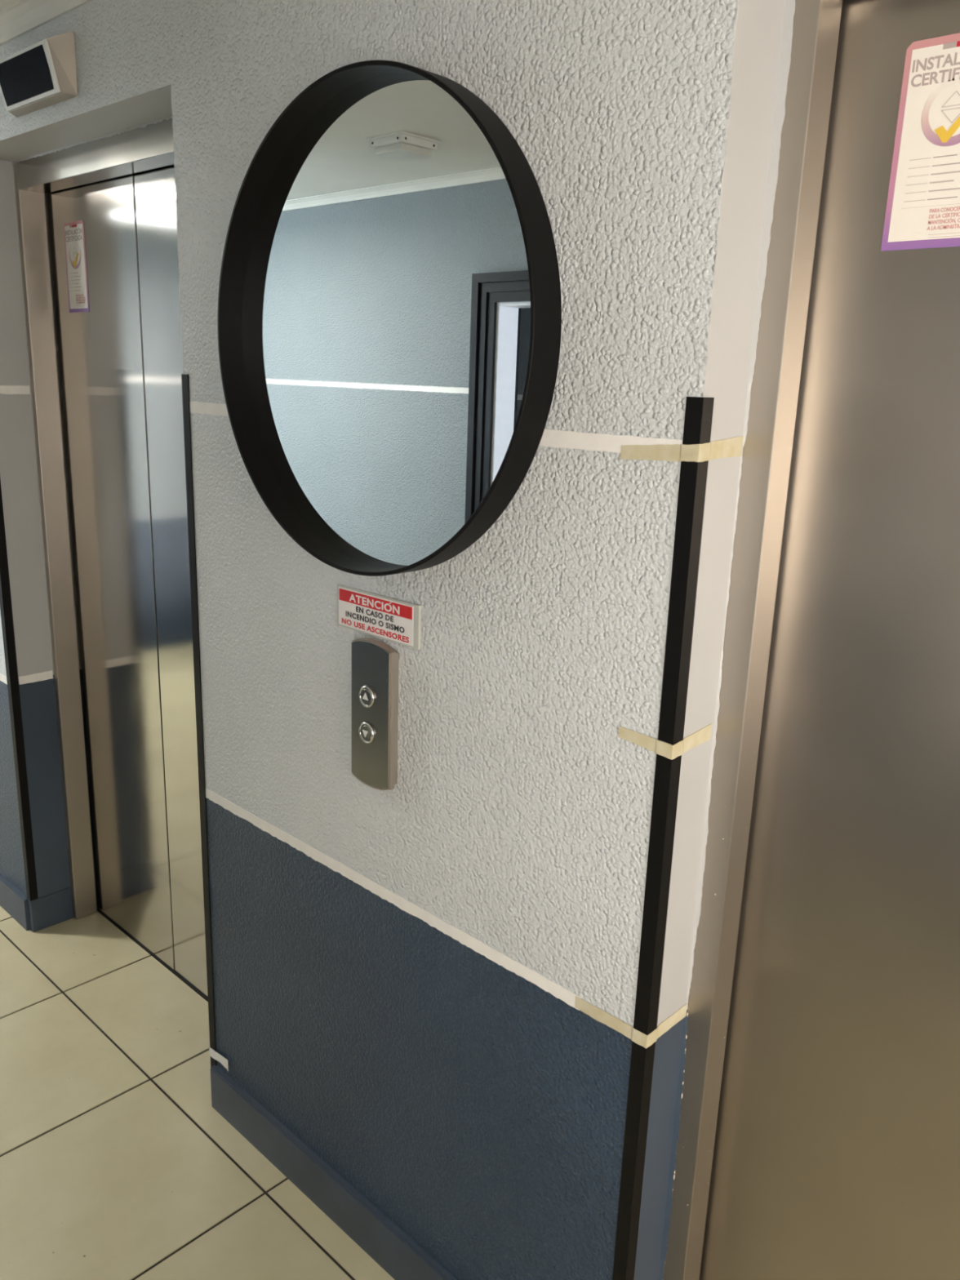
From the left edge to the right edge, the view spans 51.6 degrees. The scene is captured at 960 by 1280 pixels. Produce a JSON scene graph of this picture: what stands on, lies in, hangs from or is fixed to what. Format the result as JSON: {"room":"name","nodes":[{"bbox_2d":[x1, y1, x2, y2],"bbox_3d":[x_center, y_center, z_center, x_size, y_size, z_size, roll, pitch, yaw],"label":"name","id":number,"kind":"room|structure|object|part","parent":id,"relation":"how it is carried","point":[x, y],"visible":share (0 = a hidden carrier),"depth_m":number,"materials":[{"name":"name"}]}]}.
{"room":"elevator lobby","nodes":[
{"label":"elevator lobby","id":0,"kind":"room"},
{"bbox_2d":[0,0,17,9],"bbox_3d":[-1.271,-0.966,0.698,7.200,0.080,3.200,16,20,42],"label":"ceiling","id":1,"kind":"structure","parent":0,"point":[3,3],"depth_m":1.94,"materials":[{"name":"paint"}]},
{"bbox_2d":[0,0,172,164],"bbox_3d":[-0.752,-1.155,2.064,0.940,0.220,0.300,16,20,42],"label":"wall","id":2,"kind":"structure","parent":0,"point":[122,48],"depth_m":1.84,"materials":[{"name":"paint"}]},
{"bbox_2d":[0,906,394,1279],"bbox_3d":[-1.330,1.256,1.307,7.100,0.060,3.150,16,20,42],"label":"floor","id":3,"kind":"structure","parent":0,"point":[117,1162],"depth_m":2.06,"materials":[{"name":"tile"}]},
{"bbox_2d":[0,0,795,1279],"bbox_3d":[-1.279,-0.320,2.776,4.491,2.235,0.300,16,20,42],"label":"wall","id":4,"kind":"structure","parent":0,"point":[482,1112],"depth_m":1.42,"materials":[{"name":"paint"}]},
{"bbox_2d":[0,673,7,684],"bbox_3d":[-1.623,0.006,2.977,1.020,0.022,0.001,16,20,42],"label":"tape","id":5,"kind":"object","parent":4,"relation":"attached to","point":[3,678],"visible":1,"depth_m":2.65,"materials":[{"name":"white paint"}]},
{"bbox_2d":[0,873,30,930],"bbox_3d":[-2.160,0.532,3.620,2.443,0.098,0.012,16,20,42],"label":"baseboard","id":6,"kind":"structure","parent":4,"relation":"attached to","point":[12,900],"depth_m":2.85,"materials":[{"name":"paint"}]},
{"bbox_2d":[0,385,30,394],"bbox_3d":[-1.169,-0.624,2.478,0.001,0.022,0.090,16,20,42],"label":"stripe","id":7,"kind":"object","parent":4,"relation":"attached to","point":[5,389],"visible":1,"depth_m":2.48,"materials":[{"name":"white paint"}]},
{"bbox_2d":[0,478,38,901],"bbox_3d":[-1.238,0.028,2.615,0.022,1.450,0.022,16,20,42],"label":"trim","id":8,"kind":"structure","parent":4,"relation":"attached to","point":[6,607],"depth_m":2.65,"materials":[{"name":"black metal"}]},
{"bbox_2d":[18,670,53,684],"bbox_3d":[-1.194,0.101,2.671,0.001,0.024,0.090,16,20,42],"label":"tape","id":9,"kind":"object","parent":4,"relation":"attached to","point":[43,676],"visible":1,"depth_m":2.67,"materials":[{"name":"white paint"}]},
{"bbox_2d":[0,31,78,117],"bbox_3d":[-0.881,-1.112,1.952,0.282,0.110,0.048,16,20,42],"label":"indicator","id":10,"kind":"object","parent":4,"relation":"attached to","point":[42,74],"visible":1,"depth_m":1.91,"materials":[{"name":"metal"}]},
{"bbox_2d":[0,0,93,45],"bbox_3d":[-0.455,-1.102,1.544,7.000,0.038,0.036,16,20,42],"label":"trim","id":11,"kind":"structure","parent":4,"relation":"attached to","point":[20,17],"depth_m":1.94,"materials":[{"name":"paint"}]},
{"bbox_2d":[26,887,73,932],"bbox_3d":[-1.232,0.769,2.848,0.030,0.098,0.117,16,20,42],"label":"baseboard","id":12,"kind":"structure","parent":4,"relation":"attached to","point":[46,911],"depth_m":2.83,"materials":[{"name":"paint"}]},
{"bbox_2d":[13,118,208,1001],"bbox_3d":[-0.772,-0.082,2.367,0.938,2.022,0.120,16,20,42],"label":"door","id":13,"kind":"structure","parent":4,"relation":"in","point":[119,363],"depth_m":2.46,"materials":[{"name":"metal"}]},
{"bbox_2d":[63,220,88,312],"bbox_3d":[-0.971,-0.895,2.387,0.106,0.205,0.002,16,20,42],"label":"certificate","id":14,"kind":"object","parent":13,"relation":"attached to","point":[73,232],"visible":1,"depth_m":2.38,"materials":[{"name":"paper"}]},
{"bbox_3d":[-0.931,-0.138,2.546,0.441,2.010,0.030,16,20,42],"label":"panel","id":15,"kind":"part","parent":13,"relation":"part of","materials":[{"name":"metal"}]},
{"bbox_3d":[-0.783,0.888,2.649,0.935,0.004,0.054,16,20,42],"label":"sill","id":16,"kind":"part","parent":13,"relation":"part of","materials":[{"name":"beige tile"}]},
{"bbox_3d":[-0.594,-0.044,2.237,0.488,2.010,0.030,16,20,42],"label":"panel","id":17,"kind":"part","parent":13,"relation":"part of","materials":[{"name":"metal"}]},
{"bbox_2d":[181,373,216,1068],"bbox_3d":[-0.548,0.230,1.983,0.022,1.469,0.022,16,20,42],"label":"trim","id":18,"kind":"structure","parent":4,"relation":"attached to","point":[185,383],"depth_m":1.94,"materials":[{"name":"black metal"}]},
{"bbox_2d":[208,1047,228,1071],"bbox_3d":[-0.561,0.896,2.130,0.001,0.033,0.078,-12,20,-43],"label":"tape","id":19,"kind":"object","parent":4,"relation":"attached to","point":[213,1054],"visible":1,"depth_m":2.13,"materials":[{"name":"white paint"}]},
{"bbox_2d":[210,1065,457,1279],"bbox_3d":[-0.199,1.077,1.813,1.060,0.101,0.013,16,20,42],"label":"baseboard","id":20,"kind":"structure","parent":4,"relation":"attached to","point":[388,1245],"depth_m":1.89,"materials":[{"name":"paint"}]},
{"bbox_2d":[351,638,399,790],"bbox_3d":[-0.166,0.116,1.548,0.092,0.239,0.027,16,20,42],"label":"panel","id":21,"kind":"object","parent":4,"relation":"attached to","point":[375,663],"visible":1,"depth_m":1.53,"materials":[{"name":"metal"}]},
{"bbox_2d":[337,584,421,649],"bbox_3d":[-0.158,-0.037,1.519,0.192,0.066,0.006,16,20,42],"label":"warning sign","id":22,"kind":"object","parent":4,"relation":"attached to","point":[389,619],"visible":1,"depth_m":1.51,"materials":[{"name":"plastic"}]},
{"bbox_2d":[217,59,561,576],"bbox_3d":[-0.164,-0.429,1.401,0.676,0.676,0.050,16,20,42],"label":"round mirror","id":23,"kind":"object","parent":4,"relation":"attached to","point":[389,304],"visible":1,"depth_m":1.38,"materials":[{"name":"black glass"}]},
{"bbox_2d":[205,788,581,1010],"bbox_3d":[-0.206,0.402,1.672,0.952,0.022,0.001,16,20,42],"label":"wall trim strip","id":24,"kind":"object","parent":4,"relation":"attached to","point":[569,997],"visible":1,"depth_m":1.59,"materials":[{"name":"white paint"}]},
{"bbox_2d":[189,401,682,453],"bbox_3d":[-0.149,-0.316,1.450,1.039,0.022,0.001,16,20,42],"label":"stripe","id":25,"kind":"object","parent":4,"relation":"attached to","point":[550,437],"visible":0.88,"depth_m":1.20,"materials":[{"name":"white paint"}]},
{"bbox_2d":[574,995,687,1048],"bbox_3d":[0.206,0.499,1.354,0.119,0.021,0.097,16,20,42],"label":"tape","id":26,"kind":"object","parent":4,"relation":"attached to","point":[636,1036],"visible":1,"depth_m":1.32,"materials":[{"name":"beige paper"}]},
{"bbox_2d":[612,396,714,1279],"bbox_3d":[0.216,0.467,1.284,0.022,1.519,0.022,16,20,42],"label":"trim","id":27,"kind":"structure","parent":4,"relation":"attached to","point":[699,411],"depth_m":1.21,"materials":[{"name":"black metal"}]},
{"bbox_2d":[617,723,711,759],"bbox_3d":[0.231,0.116,1.236,0.080,0.024,0.089,16,20,42],"label":"tape","id":28,"kind":"object","parent":4,"relation":"attached to","point":[669,751],"visible":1,"depth_m":1.21,"materials":[{"name":"beige paper"}]},
{"bbox_2d":[620,435,743,462],"bbox_3d":[0.235,-0.224,1.158,0.106,0.032,0.097,16,20,42],"label":"tape","id":29,"kind":"object","parent":4,"relation":"attached to","point":[731,447],"visible":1,"depth_m":1.12,"materials":[{"name":"beige paper"}]},
{"bbox_3d":[0.704,-0.753,0.723,0.940,0.214,0.300,16,20,42],"label":"wall","id":30,"kind":"structure","parent":0,"visible":0},
{"bbox_2d":[662,0,959,1279],"bbox_3d":[0.666,0.329,1.008,0.939,2.022,0.107,16,20,42],"label":"door","id":31,"kind":"structure","parent":30,"relation":"in","point":[819,1134],"depth_m":1.18,"materials":[{"name":"metal"}]},
{"bbox_2d":[880,32,959,251],"bbox_3d":[0.475,-0.504,1.006,0.113,0.200,0.002,16,20,42],"label":"certificate","id":32,"kind":"object","parent":31,"relation":"attached to","point":[922,211],"visible":1,"depth_m":1.02,"materials":[{"name":"paper"}]}
]}

